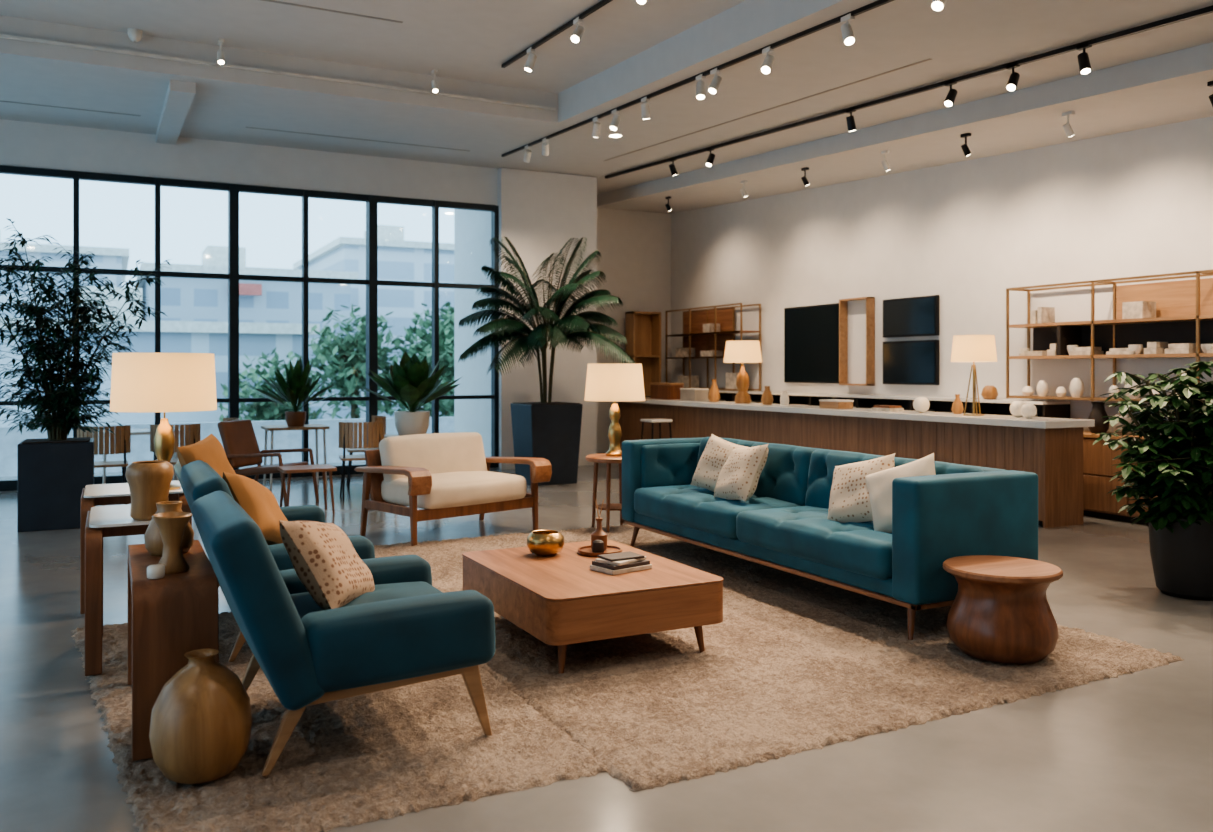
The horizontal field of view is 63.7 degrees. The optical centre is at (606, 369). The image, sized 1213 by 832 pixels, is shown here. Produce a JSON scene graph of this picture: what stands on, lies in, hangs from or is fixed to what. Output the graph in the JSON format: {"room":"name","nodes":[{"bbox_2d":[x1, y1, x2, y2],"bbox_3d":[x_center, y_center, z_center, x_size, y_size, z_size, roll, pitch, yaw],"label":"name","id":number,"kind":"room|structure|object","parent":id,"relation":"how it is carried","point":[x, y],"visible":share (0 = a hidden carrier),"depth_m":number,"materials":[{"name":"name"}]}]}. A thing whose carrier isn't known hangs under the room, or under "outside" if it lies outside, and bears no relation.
{"room":"store","nodes":[
{"label":"store","id":0,"kind":"room"},
{"bbox_2d":[0,119,496,492],"bbox_3d":[-5.781,-0.750,11.813,9.400,4.300,0.200,0,0,-27],"label":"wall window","id":1,"kind":"structure","parent":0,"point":[22,144],"depth_m":12.28,"materials":[{"name":"paint"}]},
{"bbox_2d":[285,411,305,426],"bbox_3d":[-3.655,0.575,11.491,0.240,0.170,0.240,0,0,-27],"label":"pot","id":2,"kind":"object","parent":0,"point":[293,418],"depth_m":11.40,"materials":[{"name":"brown ceramic"}]},
{"bbox_2d":[454,168,596,469],"bbox_3d":[-1.284,-0.720,14.991,1.500,4.240,2.090,0,0,-27],"label":"wall","id":3,"kind":"structure","parent":0,"point":[539,212],"depth_m":14.19,"materials":[{"name":"paint"}]},
{"bbox_2d":[0,165,498,490],"bbox_3d":[-5.759,-0.475,11.768,9.400,3.710,0.200,0,0,-27],"label":"frame","id":4,"kind":"object","parent":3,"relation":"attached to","point":[233,276],"visible":0.66,"depth_m":12.61,"materials":[{"name":"metal"}]},
{"bbox_2d":[510,403,582,485],"bbox_3d":[-0.753,0.910,12.182,0.689,0.980,0.689,0,0,-27],"label":"planter","id":5,"kind":"object","parent":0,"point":[551,432],"depth_m":11.93,"materials":[{"name":"stone"}]},
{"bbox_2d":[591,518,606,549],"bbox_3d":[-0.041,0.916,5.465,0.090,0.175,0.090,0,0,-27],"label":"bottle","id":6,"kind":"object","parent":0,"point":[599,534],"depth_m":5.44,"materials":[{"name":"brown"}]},
{"bbox_2d":[0,0,1212,213],"bbox_3d":[-0.690,-2.650,6.100,13.700,1.640,18.500,0,0,-27],"label":"ceiling","id":7,"kind":"structure","parent":0,"point":[627,51],"depth_m":8.93,"materials":[{"name":"paint"}]},
{"bbox_2d":[0,34,555,110],"bbox_3d":[-4.473,-2.821,8.577,8.800,0.026,0.025,0,0,-27],"label":"trim","id":8,"kind":"structure","parent":7,"relation":"attached to","point":[1,35],"depth_m":9.19,"materials":[{"name":"paint"}]},
{"bbox_2d":[0,15,557,144],"bbox_3d":[-5.238,-2.811,10.137,8.850,0.418,3.380,0,0,-27],"label":"ceiling beam","id":9,"kind":"structure","parent":7,"relation":"attached to","point":[180,95],"depth_m":9.31,"materials":[{"name":"paint"}]},
{"bbox_2d":[0,0,931,160],"bbox_3d":[-2.736,-2.711,8.559,8.880,0.440,6.140,0,0,-27],"label":"trim","id":10,"kind":"structure","parent":7,"relation":"attached to","point":[262,0],"depth_m":9.81,"materials":[{"name":"grey paint"}]},
{"bbox_2d":[502,0,646,71],"bbox_3d":[0.559,-2.743,6.398,0.141,0.435,6.900,0,0,-27],"label":"track light","id":11,"kind":"object","parent":7,"relation":"attached to","point":[579,31],"visible":1,"depth_m":8.20,"materials":[{"name":"black metal"}]},
{"bbox_2d":[502,0,946,162],"bbox_3d":[1.016,-2.504,8.061,0.141,0.596,10.450,0,0,-27],"label":"track light","id":12,"kind":"object","parent":7,"relation":"attached to","point":[936,5],"visible":1,"depth_m":8.23,"materials":[{"name":"black metal"}]},
{"bbox_2d":[605,5,1212,178],"bbox_3d":[2.530,-2.470,9.252,0.144,0.710,11.200,0,0,-27],"label":"track light","id":13,"kind":"object","parent":7,"relation":"attached to","point":[1083,58],"visible":1,"depth_m":8.26,"materials":[{"name":"black metal"}]},
{"bbox_2d":[0,452,1212,831],"bbox_3d":[-0.644,1.460,6.011,13.700,0.120,18.700,0,0,-27],"label":"floor","id":14,"kind":"structure","parent":0,"point":[1133,752],"depth_m":3.63,"materials":[{"name":"concrete"}]},
{"bbox_2d":[0,218,171,531],"bbox_3d":[-4.929,0.058,8.859,1.762,2.684,1.463,0,0,-5],"label":"ficus tree","id":15,"kind":"object","parent":14,"relation":"on","point":[53,472],"visible":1,"depth_m":8.64,"materials":[{"name":"green plant"}]},
{"bbox_2d":[77,425,130,504],"bbox_3d":[-5.094,0.981,9.909,0.481,0.841,0.459,0,0,-27],"label":"dining chair","id":16,"kind":"object","parent":14,"relation":"on","point":[120,441],"visible":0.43,"depth_m":9.77,"materials":[{"name":"brown wood"}]},
{"bbox_2d":[80,481,191,613],"bbox_3d":[-2.909,1.064,6.043,0.590,0.672,0.690,0,0,-27],"label":"side table","id":17,"kind":"object","parent":14,"relation":"on","point":[94,495],"visible":0.49,"depth_m":5.76,"materials":[{"name":"brown wood"}]},
{"bbox_2d":[110,353,216,489],"bbox_3d":[-2.715,0.313,6.001,0.600,0.830,0.600,0,0,-27],"label":"table lamp","id":18,"kind":"object","parent":17,"relation":"on","point":[140,382],"visible":0.84,"depth_m":5.77,"materials":[{"name":"fabric"}]},
{"bbox_2d":[102,428,179,483],"bbox_3d":[-5.103,1.030,10.699,0.800,0.741,0.700,0,0,-27],"label":"cafe table","id":19,"kind":"object","parent":14,"relation":"on","point":[144,431],"visible":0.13,"depth_m":10.49,"materials":[{"name":"white metal"}]},
{"bbox_2d":[150,424,199,464],"bbox_3d":[-4.498,0.981,10.212,0.481,0.841,0.459,0,0,-19],"label":"dining chair","id":20,"kind":"object","parent":14,"relation":"on","point":[192,431],"visible":0.28,"depth_m":10.05,"materials":[{"name":"brown wood"}]},
{"bbox_2d":[217,419,318,506],"bbox_3d":[-3.531,0.967,10.183,0.840,0.875,0.636,0,0,13],"label":"lounge chair","id":21,"kind":"object","parent":14,"relation":"on","point":[240,444],"visible":0.81,"depth_m":10.15,"materials":[{"name":"brown wood"}]},
{"bbox_2d":[261,424,329,491],"bbox_3d":[-3.678,1.031,11.536,0.700,0.739,0.600,0,0,-27],"label":"cafe table","id":22,"kind":"object","parent":14,"relation":"on","point":[272,428],"visible":0.84,"depth_m":11.44,"materials":[{"name":"brown wood"}]},
{"bbox_2d":[240,357,345,426],"bbox_3d":[-3.661,0.252,11.488,1.219,0.816,1.062,0,0,-27],"label":"dracaena","id":23,"kind":"object","parent":22,"relation":"on","point":[297,386],"visible":1,"depth_m":11.38,"materials":[{"name":"green plant"}]},
{"bbox_2d":[277,464,336,513],"bbox_3d":[-2.931,1.175,9.560,0.500,0.451,0.440,0,0,-27],"label":"side table","id":24,"kind":"object","parent":14,"relation":"on","point":[323,468],"visible":0.92,"depth_m":9.48,"materials":[{"name":"brown wood"}]},
{"bbox_2d":[71,612,607,831],"bbox_3d":[-1.424,1.387,4.330,1.760,0.023,2.975,0,0,-27],"label":"area rug","id":25,"kind":"object","parent":14,"relation":"on","point":[393,752],"visible":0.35,"depth_m":3.50,"materials":[{"name":"carpet"}]},
{"bbox_2d":[85,504,149,675],"bbox_3d":[-2.336,1.042,4.825,0.410,0.672,0.760,0,0,-27],"label":"side table","id":26,"kind":"object","parent":25,"relation":"on","point":[112,520],"visible":0.48,"depth_m":4.42,"materials":[{"name":"brown wood"}]},
{"bbox_2d":[125,460,173,520],"bbox_3d":[-2.169,0.571,4.641,0.210,0.270,0.210,0,0,-27],"label":"wooden vase","id":27,"kind":"object","parent":26,"relation":"on","point":[149,482],"visible":0.93,"depth_m":4.57,"materials":[{"name":"brown wood"}]},
{"bbox_2d":[128,540,218,760],"bbox_3d":[-1.764,1.068,3.938,0.285,0.620,0.980,0,0,-27],"label":"pedestal","id":28,"kind":"object","parent":25,"relation":"on","point":[171,616],"visible":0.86,"depth_m":3.50,"materials":[{"name":"brown wood"}]},
{"bbox_2d":[147,564,164,578],"bbox_3d":[-1.643,0.736,3.562,0.060,0.045,0.060,0,0,-27],"label":"candle jar","id":29,"kind":"object","parent":28,"relation":"on","point":[157,571],"visible":1,"depth_m":3.54,"materials":[{"name":"white ceramic"}]},
{"bbox_2d":[144,501,193,556],"bbox_3d":[-1.807,0.653,4.040,0.190,0.210,0.190,0,0,-27],"label":"vase","id":30,"kind":"object","parent":28,"relation":"on","point":[154,545],"visible":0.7,"depth_m":3.99,"materials":[{"name":"ceramic"}]},
{"bbox_2d":[152,512,191,573],"bbox_3d":[-1.635,0.650,3.679,0.140,0.215,0.140,0,0,-27],"label":"vase","id":31,"kind":"object","parent":28,"relation":"on","point":[171,526],"visible":0.94,"depth_m":3.65,"materials":[{"name":"brown wood"}]},
{"bbox_2d":[149,649,251,784],"bbox_3d":[-1.382,1.175,3.336,0.326,0.415,0.326,0,0,-27],"label":"floor vase","id":32,"kind":"object","parent":25,"relation":"on","point":[201,722],"visible":1,"depth_m":3.23,"materials":[{"name":"gold wood"}]},
{"bbox_2d":[174,460,374,661],"bbox_3d":[-1.848,0.937,5.320,0.857,0.889,1.483,0,0,-27],"label":"armchair","id":33,"kind":"object","parent":25,"relation":"on","point":[197,479],"visible":0.14,"depth_m":4.82,"materials":[{"name":"fabric"}]},
{"bbox_2d":[177,434,235,476],"bbox_3d":[-2.250,0.570,5.530,0.225,0.396,0.468,0,0,-1],"label":"throw pillow","id":34,"kind":"object","parent":33,"relation":"on","point":[209,450],"visible":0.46,"depth_m":5.47,"materials":[{"name":"fabric"}]},
{"bbox_2d":[222,471,287,544],"bbox_3d":[-1.750,0.710,4.899,0.253,0.446,0.577,0,0,-2],"label":"throw pillow","id":35,"kind":"object","parent":33,"relation":"on","point":[257,500],"visible":0.58,"depth_m":4.74,"materials":[{"name":"fabric"}]},
{"bbox_2d":[191,491,494,775],"bbox_3d":[-1.064,0.937,3.845,0.997,0.889,1.023,0,0,-27],"label":"armchair","id":36,"kind":"object","parent":25,"relation":"on","point":[405,631],"visible":0.94,"depth_m":3.42,"materials":[{"name":"fabric"}]},
{"bbox_2d":[279,520,374,609],"bbox_3d":[-1.099,0.770,3.883,0.274,0.420,0.593,0,0,2],"label":"throw pillow","id":37,"kind":"object","parent":36,"relation":"on","point":[323,557],"visible":0.95,"depth_m":3.68,"materials":[{"name":"fabric"}]},
{"bbox_2d":[290,581,442,618],"bbox_3d":[-0.943,1.009,3.907,0.690,0.226,0.590,0,0,-27],"label":"seat cushion","id":38,"kind":"object","parent":36,"relation":"on","point":[304,603],"depth_m":3.95,"materials":[{"name":"teal fabric"}]},
{"bbox_2d":[339,421,383,500],"bbox_3d":[-2.685,0.981,10.685,0.481,0.841,0.459,0,0,-19],"label":"dining chair","id":39,"kind":"object","parent":14,"relation":"on","point":[375,429],"visible":0.73,"depth_m":10.48,"materials":[{"name":"brown wood"}]},
{"bbox_2d":[346,416,385,488],"bbox_3d":[-2.888,0.981,11.767,0.459,0.841,0.481,0,0,-17],"label":"dining chair","id":40,"kind":"object","parent":14,"relation":"on","point":[374,418],"visible":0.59,"depth_m":11.62,"materials":[{"name":"brown wood"}]},
{"bbox_2d":[384,433,430,437],"bbox_3d":[-2.199,1.071,11.054,0.600,0.659,0.600,0,0,-27],"label":"cafe table","id":41,"kind":"object","parent":14,"relation":"on","point":[390,435],"visible":0.1,"depth_m":11.07,"materials":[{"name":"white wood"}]},
{"bbox_2d":[360,352,461,435],"bbox_3d":[-2.207,0.265,11.036,1.140,0.949,1.053,0,0,-15],"label":"rubber plant","id":42,"kind":"object","parent":41,"relation":"on","point":[415,381],"visible":1,"depth_m":10.88,"materials":[{"name":"green plant"}]},
{"bbox_2d":[354,432,551,545],"bbox_3d":[-1.305,0.979,8.368,1.430,0.842,0.919,0,0,-44],"label":"armchair","id":43,"kind":"object","parent":14,"relation":"on","point":[445,475],"visible":1,"depth_m":8.23,"materials":[{"name":"fabric"}]},
{"bbox_2d":[379,432,487,482],"bbox_3d":[-1.504,0.790,8.573,1.020,0.470,0.230,0,-16,-44],"label":"cushion","id":44,"kind":"object","parent":43,"relation":"on","point":[438,453],"depth_m":8.46,"materials":[{"name":"beige fabric"}]},
{"bbox_2d":[381,471,526,508],"bbox_3d":[-1.299,1.015,8.361,1.040,0.260,0.770,0,0,-44],"label":"seat cushion","id":45,"kind":"object","parent":43,"relation":"on","point":[450,489],"depth_m":8.12,"materials":[{"name":"beige fabric"}]},
{"bbox_2d":[458,236,635,485],"bbox_3d":[-0.845,-0.149,12.230,2.081,3.097,2.296,0,0,-30],"label":"potted palm","id":46,"kind":"object","parent":14,"relation":"on","point":[551,431],"visible":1,"depth_m":11.91,"materials":[{"name":"plant"}]},
{"bbox_2d":[625,311,660,396],"bbox_3d":[0.595,0.210,16.625,0.570,2.380,0.460,0,0,-27],"label":"display cabinet","id":47,"kind":"object","parent":14,"relation":"on","point":[642,329],"visible":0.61,"depth_m":16.68,"materials":[{"name":"brown wood"}]},
{"bbox_2d":[374,525,1183,791],"bbox_3d":[0.359,1.386,6.100,3.094,0.026,4.874,0,0,-27],"label":"area rug","id":48,"kind":"object","parent":14,"relation":"on","point":[794,664],"visible":0.57,"depth_m":4.49,"materials":[{"name":"carpet"}]},
{"bbox_2d":[462,540,723,673],"bbox_3d":[-0.115,1.204,5.102,0.946,0.372,1.266,0,0,-27],"label":"coffee table","id":49,"kind":"object","parent":48,"relation":"on","point":[557,599],"visible":0.89,"depth_m":4.65,"materials":[{"name":"brown wood"}]},
{"bbox_2d":[527,530,564,555],"bbox_3d":[-0.336,0.955,5.382,0.210,0.125,0.210,0,0,-27],"label":"brass bowl","id":50,"kind":"object","parent":49,"relation":"on","point":[539,542],"visible":1,"depth_m":5.31,"materials":[{"name":"metal"}]},
{"bbox_2d":[577,545,621,556],"bbox_3d":[-0.036,1.006,5.434,0.250,0.022,0.250,0,0,-27],"label":"wooden tray","id":51,"kind":"object","parent":49,"relation":"on","point":[584,550],"visible":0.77,"depth_m":5.41,"materials":[{"name":"brown wood"}]},
{"bbox_2d":[591,499,606,549],"bbox_3d":[-0.041,0.864,5.465,0.090,0.280,0.090,0,0,-27],"label":"reed diffuser","id":52,"kind":"object","parent":51,"relation":"on","point":[599,534],"visible":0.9,"depth_m":5.45,"materials":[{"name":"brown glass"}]},
{"bbox_2d":[590,551,651,574],"bbox_3d":[0.074,0.982,4.996,0.260,0.070,0.199,0,0,-39],"label":"book stack","id":53,"kind":"object","parent":49,"relation":"on","point":[622,562],"visible":1,"depth_m":4.93,"materials":[{"name":"paper"}]},
{"bbox_2d":[595,556,645,565],"bbox_3d":[0.074,0.967,4.996,0.160,0.016,0.220,0,0,40],"label":"book","id":54,"kind":"object","parent":53,"relation":"on","point":[602,560],"depth_m":4.94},
{"bbox_2d":[597,551,644,561],"bbox_3d":[0.074,0.953,4.996,0.200,0.012,0.140,0,0,-30],"label":"book","id":55,"kind":"object","parent":53,"relation":"on","point":[629,556],"depth_m":4.96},
{"bbox_2d":[592,560,649,569],"bbox_3d":[0.074,0.985,4.996,0.240,0.020,0.180,0,0,-39],"label":"book","id":56,"kind":"object","parent":53,"relation":"on","point":[597,564],"depth_m":4.92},
{"bbox_2d":[590,564,651,574],"bbox_3d":[0.074,1.006,4.996,0.260,0.022,0.190,0,0,-39],"label":"book","id":57,"kind":"object","parent":53,"relation":"on","point":[613,569],"depth_m":4.91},
{"bbox_2d":[586,453,622,531],"bbox_3d":[0.072,1.067,8.507,0.510,0.644,0.510,0,0,-27],"label":"round side table","id":58,"kind":"object","parent":48,"relation":"on","point":[596,458],"visible":0.61,"depth_m":8.42,"materials":[{"name":"brown wood"}]},
{"bbox_2d":[584,364,644,455],"bbox_3d":[0.072,0.345,8.507,0.530,0.800,0.530,0,0,-27],"label":"table lamp","id":59,"kind":"object","parent":58,"relation":"on","point":[604,382],"visible":1,"depth_m":8.31,"materials":[{"name":"fabric"}]},
{"bbox_2d":[622,437,1037,639],"bbox_3d":[1.223,0.959,6.523,0.937,0.865,3.206,0,0,-27],"label":"sofa","id":60,"kind":"object","parent":48,"relation":"on","point":[959,510],"visible":0.81,"depth_m":5.58,"materials":[{"name":"fabric"}]},
{"bbox_2d":[634,485,799,538],"bbox_3d":[0.833,1.009,7.099,0.764,0.246,1.375,0,0,-27],"label":"seat cushion","id":61,"kind":"object","parent":60,"relation":"on","point":[690,510],"depth_m":6.84,"materials":[{"name":"teal fabric"}]},
{"bbox_2d":[690,434,747,491],"bbox_3d":[0.846,0.710,7.161,0.239,0.463,0.525,0,0,-39],"label":"throw pillow","id":62,"kind":"object","parent":60,"relation":"on","point":[717,450],"visible":0.59,"depth_m":7.15,"materials":[{"name":"fabric"}]},
{"bbox_2d":[697,437,757,464],"bbox_3d":[0.947,0.748,7.543,0.233,0.440,0.680,10,-5,-27],"label":"cushion","id":63,"kind":"object","parent":60,"relation":"on","point":[701,445],"depth_m":7.70,"materials":[{"name":"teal fabric"}]},
{"bbox_2d":[714,444,767,501],"bbox_3d":[0.929,0.720,6.777,0.266,0.446,0.544,0,0,-20],"label":"throw pillow","id":64,"kind":"object","parent":60,"relation":"on","point":[738,478],"visible":0.99,"depth_m":6.61,"materials":[{"name":"fabric"}]},
{"bbox_2d":[752,442,817,505],"bbox_3d":[1.259,0.748,6.928,0.233,0.440,0.680,10,-5,-27],"label":"cushion","id":65,"kind":"object","parent":60,"relation":"on","point":[783,477],"depth_m":6.77,"materials":[{"name":"teal fabric"}]},
{"bbox_2d":[736,506,891,579],"bbox_3d":[1.459,1.009,5.868,0.764,0.246,1.375,0,0,-27],"label":"seat cushion","id":66,"kind":"object","parent":60,"relation":"on","point":[802,536],"depth_m":5.64,"materials":[{"name":"teal fabric"}]},
{"bbox_2d":[805,449,883,508],"bbox_3d":[1.572,0.748,6.313,0.233,0.440,0.680,10,-5,-27],"label":"cushion","id":67,"kind":"object","parent":60,"relation":"on","point":[820,464],"depth_m":6.41,"materials":[{"name":"teal fabric"}]},
{"bbox_2d":[828,453,894,522],"bbox_3d":[1.500,0.720,5.766,0.256,0.478,0.533,0,0,-38],"label":"throw pillow","id":68,"kind":"object","parent":60,"relation":"on","point":[849,501],"visible":0.76,"depth_m":5.71,"materials":[{"name":"fabric"}]},
{"bbox_2d":[865,453,935,532],"bbox_3d":[1.671,0.710,5.494,0.535,0.494,0.235,0,0,34],"label":"throw pillow","id":69,"kind":"object","parent":60,"relation":"on","point":[879,484],"visible":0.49,"depth_m":5.48,"materials":[{"name":"beige fabric"}]},
{"bbox_2d":[894,457,983,474],"bbox_3d":[1.885,0.748,5.698,0.233,0.440,0.680,10,-5,-27],"label":"cushion","id":70,"kind":"object","parent":60,"relation":"on","point":[940,467],"depth_m":5.53,"materials":[{"name":"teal fabric"}]},
{"bbox_2d":[943,555,1062,663],"bbox_3d":[1.918,1.165,4.745,0.540,0.433,0.540,0,0,-27],"label":"drum side table","id":71,"kind":"object","parent":48,"relation":"on","point":[1000,611],"visible":1,"depth_m":4.56,"materials":[{"name":"brown wood"}]},
{"bbox_2d":[613,397,1094,527],"bbox_3d":[2.258,0.925,12.383,0.650,0.950,8.270,0,0,-27],"label":"counter","id":72,"kind":"object","parent":14,"relation":"on","point":[1049,448],"depth_m":10.09,"materials":[{"name":"brown wood"}]},
{"bbox_2d":[650,383,683,399],"bbox_3d":[0.927,0.324,15.055,0.250,0.250,0.610,0,0,-27],"label":"storage box","id":73,"kind":"object","parent":72,"relation":"on","point":[667,391],"visible":0.94,"depth_m":14.84,"materials":[{"name":"brown wood"}]},
{"bbox_2d":[680,388,708,400],"bbox_3d":[1.290,0.359,14.342,0.250,0.180,0.410,0,0,-27],"label":"storage box","id":74,"kind":"object","parent":72,"relation":"on","point":[686,394],"visible":0.93,"depth_m":14.20,"materials":[{"name":"grey ceramic"}]},
{"bbox_2d":[723,340,761,403],"bbox_3d":[1.835,0.029,13.161,0.520,0.840,0.520,0,0,-27],"label":"table lamp","id":75,"kind":"object","parent":72,"relation":"on","point":[742,351],"visible":1,"depth_m":13.02,"materials":[{"name":"fabric"}]},
{"bbox_2d":[819,399,853,408],"bbox_3d":[2.696,0.399,11.467,0.230,0.100,0.350,0,0,-27],"label":"storage box","id":76,"kind":"object","parent":72,"relation":"on","point":[824,403],"visible":1,"depth_m":11.35,"materials":[{"name":"brown wood"}]},
{"bbox_2d":[613,397,1094,428],"bbox_3d":[2.258,0.482,12.383,0.650,0.065,8.270,0,0,-27],"label":"countertop","id":77,"kind":"structure","parent":72,"relation":"on","point":[947,417],"depth_m":10.22,"materials":[{"name":"stone"}]},
{"bbox_2d":[951,335,996,415],"bbox_3d":[3.634,0.054,9.667,0.430,0.790,0.430,0,0,-27],"label":"table lamp","id":78,"kind":"object","parent":72,"relation":"on","point":[965,348],"visible":1,"depth_m":9.52,"materials":[{"name":"fabric"}]},
{"bbox_2d":[719,390,1069,417],"bbox_3d":[2.896,0.860,13.241,0.405,1.080,7.420,0,0,-27],"label":"credenza","id":79,"kind":"object","parent":14,"relation":"on","point":[1045,408],"visible":0.09,"depth_m":11.60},
{"bbox_2d":[666,303,760,390],"bbox_3d":[1.673,-0.343,15.659,0.375,1.316,2.222,0,0,-27],"label":"display shelf","id":80,"kind":"object","parent":79,"relation":"on","point":[706,332],"visible":0.75,"depth_m":15.88,"materials":[{"name":"brown wood"}]},
{"bbox_2d":[676,323,747,388],"bbox_3d":[1.661,-0.225,15.709,0.200,1.030,1.800,0,0,-27],"label":"books","id":81,"kind":"object","parent":80,"relation":"on","point":[702,345],"depth_m":16.02,"materials":[{"name":"paper"}]},
{"bbox_2d":[719,399,1037,416],"bbox_3d":[2.903,0.602,13.265,0.200,0.297,7.218,0,0,-27],"label":"decorative objects","id":82,"kind":"object","parent":79,"relation":"on","point":[984,410],"depth_m":12.48},
{"bbox_2d":[1006,269,1212,401],"bbox_3d":[5.067,-0.281,9.004,0.355,1.161,3.082,0,0,-27],"label":"display shelf","id":83,"kind":"object","parent":79,"relation":"on","point":[1171,319],"visible":0.84,"depth_m":9.28,"materials":[{"name":"brown wood"}]},
{"bbox_2d":[1031,301,1155,323],"bbox_3d":[5.008,-0.576,9.126,0.200,0.200,2.330,0,0,-27],"label":"books","id":84,"kind":"object","parent":83,"relation":"on","point":[1139,309],"depth_m":9.16,"materials":[{"name":"paper"}]},
{"bbox_2d":[1019,342,1212,355],"bbox_3d":[5.000,-0.206,9.054,0.200,0.120,2.670,0,0,-27],"label":"dishes","id":85,"kind":"object","parent":83,"relation":"on","point":[1061,348],"depth_m":9.09,"materials":[{"name":"ceramic"}]},
{"bbox_2d":[1083,430,1157,524],"bbox_3d":[5.399,1.005,8.197,0.515,0.790,3.760,0,0,-27],"label":"base cabinet","id":86,"kind":"object","parent":14,"relation":"on","point":[1099,467],"visible":0.1,"depth_m":9.15,"materials":[{"name":"brown wood"}]},
{"bbox_2d":[1088,402,1109,432],"bbox_3d":[4.744,0.459,9.424,0.200,0.300,0.200,0,0,-27],"label":"vase","id":87,"kind":"object","parent":86,"relation":"on","point":[1098,411],"visible":0.86,"depth_m":9.36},
{"bbox_2d":[1092,361,1212,600],"bbox_3d":[3.695,0.642,6.095,1.234,1.517,1.297,0,0,39],"label":"potted plant","id":88,"kind":"object","parent":14,"relation":"on","point":[1177,465],"visible":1,"depth_m":5.96,"materials":[{"name":"plant"}]},
{"bbox_2d":[597,208,670,452],"bbox_3d":[0.022,-0.800,16.726,2.400,4.400,0.200,0,0,-27],"label":"wall","id":89,"kind":"structure","parent":0,"point":[634,247],"depth_m":16.82,"materials":[{"name":"paint"}]},
{"bbox_2d":[671,116,1212,436],"bbox_3d":[5.327,-0.750,9.159,0.200,4.300,18.500,0,0,-27],"label":"wall","id":90,"kind":"structure","parent":0,"point":[1139,202],"depth_m":11.19,"materials":[{"name":"paint"}]},
{"bbox_2d":[784,303,838,382],"bbox_3d":[2.887,-0.360,13.668,0.055,1.080,1.250,0,0,-27],"label":"wall tv","id":91,"kind":"object","parent":90,"relation":"attached to","point":[811,333],"visible":1,"depth_m":13.63,"materials":[{"name":"black plastic"}]},
{"bbox_2d":[839,297,874,385],"bbox_3d":[3.277,-0.370,12.806,0.130,1.140,0.540,0,0,-27],"label":"frame","id":92,"kind":"object","parent":90,"relation":"attached to","point":[870,301],"visible":1,"depth_m":12.66,"materials":[{"name":"brown wood"}]},
{"bbox_2d":[883,340,938,384],"bbox_3d":[3.730,-0.090,12.009,0.055,0.540,0.910,0,0,-27],"label":"wall tv","id":93,"kind":"object","parent":90,"relation":"attached to","point":[916,362],"visible":1,"depth_m":11.95,"materials":[{"name":"black metal"}]},
{"bbox_2d":[883,295,938,337],"bbox_3d":[3.730,-0.650,12.009,0.055,0.480,0.910,0,0,-27],"label":"wall tv","id":94,"kind":"object","parent":90,"relation":"attached to","point":[911,316],"visible":1,"depth_m":11.95,"materials":[{"name":"black metal"}]},
{"bbox_2d":[1149,510,1212,600],"bbox_3d":[3.662,1.150,6.102,0.490,0.500,0.490,0,0,-27],"label":"planter","id":95,"kind":"object","parent":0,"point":[1181,554],"depth_m":5.94,"materials":[{"name":"ceramic"}]},
{"label":"outside","id":96,"kind":"structure","parent":0,"visible":0},
{"bbox_3d":[-23.431,5.500,46.085,180.000,0.200,76.600,0,0,-27],"label":"ground","id":97,"kind":"structure","parent":96,"visible":0},
{"bbox_2d":[0,231,128,317],"bbox_3d":[-30.067,-0.700,48.657,11.100,12.200,14.600,0,0,-27],"label":"office building","id":98,"kind":"structure","parent":97,"relation":"on","point":[105,257],"depth_m":43.59,"materials":[{"name":"white metal"}]},
{"bbox_2d":[0,286,319,426],"bbox_3d":[-15.877,1.300,33.435,10.600,8.200,6.600,0,0,-27],"label":"office building","id":99,"kind":"structure","parent":97,"relation":"on","point":[255,339],"depth_m":31.33,"materials":[{"name":"white concrete"}]},
{"bbox_2d":[0,416,453,476],"bbox_3d":[-4.496,3.125,16.897,16.700,4.550,0.200,0,0,-27],"label":"parapet","id":100,"kind":"object","parent":97,"relation":"on","point":[283,439],"visible":0.11,"depth_m":16.15,"materials":[{"name":"concrete"}]},
{"bbox_2d":[134,245,357,419],"bbox_3d":[-18.895,-0.200,49.850,9.100,11.200,14.600,0,0,-27],"label":"office building","id":101,"kind":"structure","parent":97,"relation":"on","point":[182,299],"depth_m":43.86,"materials":[{"name":"white concrete"}]},
{"bbox_2d":[239,283,261,295],"bbox_3d":[-15.897,-3.550,42.961,1.400,0.500,0.200,0,0,-27],"label":"roof sign","id":102,"kind":"object","parent":101,"relation":"attached to","point":[244,288],"visible":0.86,"depth_m":42.97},
{"bbox_2d":[217,348,322,421],"bbox_3d":[-10.485,2.340,30.702,3.346,6.119,3.341,0,0,7],"label":"street tree","id":103,"kind":"object","parent":97,"relation":"on","point":[264,411],"visible":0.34,"depth_m":30.11,"materials":[{"name":"plant"}]},
{"bbox_2d":[294,305,406,418],"bbox_3d":[-7.104,1.755,27.826,3.197,7.289,3.302,0,0,-27],"label":"street tree","id":104,"kind":"object","parent":97,"relation":"on","point":[348,374],"visible":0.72,"depth_m":27.30,"materials":[{"name":"plant"}]},
{"bbox_2d":[293,225,453,418],"bbox_3d":[-13.368,-1.400,59.391,8.600,13.600,14.600,0,0,-27],"label":"office building","id":105,"kind":"structure","parent":97,"relation":"on","point":[399,259],"depth_m":52.76,"materials":[{"name":"white metal"}]},
{"bbox_2d":[378,318,453,417],"bbox_3d":[-4.974,1.950,27.724,3.328,6.900,3.449,0,0,-27],"label":"street tree","id":106,"kind":"object","parent":97,"relation":"on","point":[444,404],"visible":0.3,"depth_m":27.44,"materials":[{"name":"plant"}]},
{"bbox_2d":[403,295,453,416],"bbox_3d":[-5.115,1.504,31.176,2.788,7.791,2.888,0,0,-27],"label":"street tree","id":107,"kind":"object","parent":97,"relation":"on","point":[426,324],"visible":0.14,"depth_m":30.63,"materials":[{"name":"plant"}]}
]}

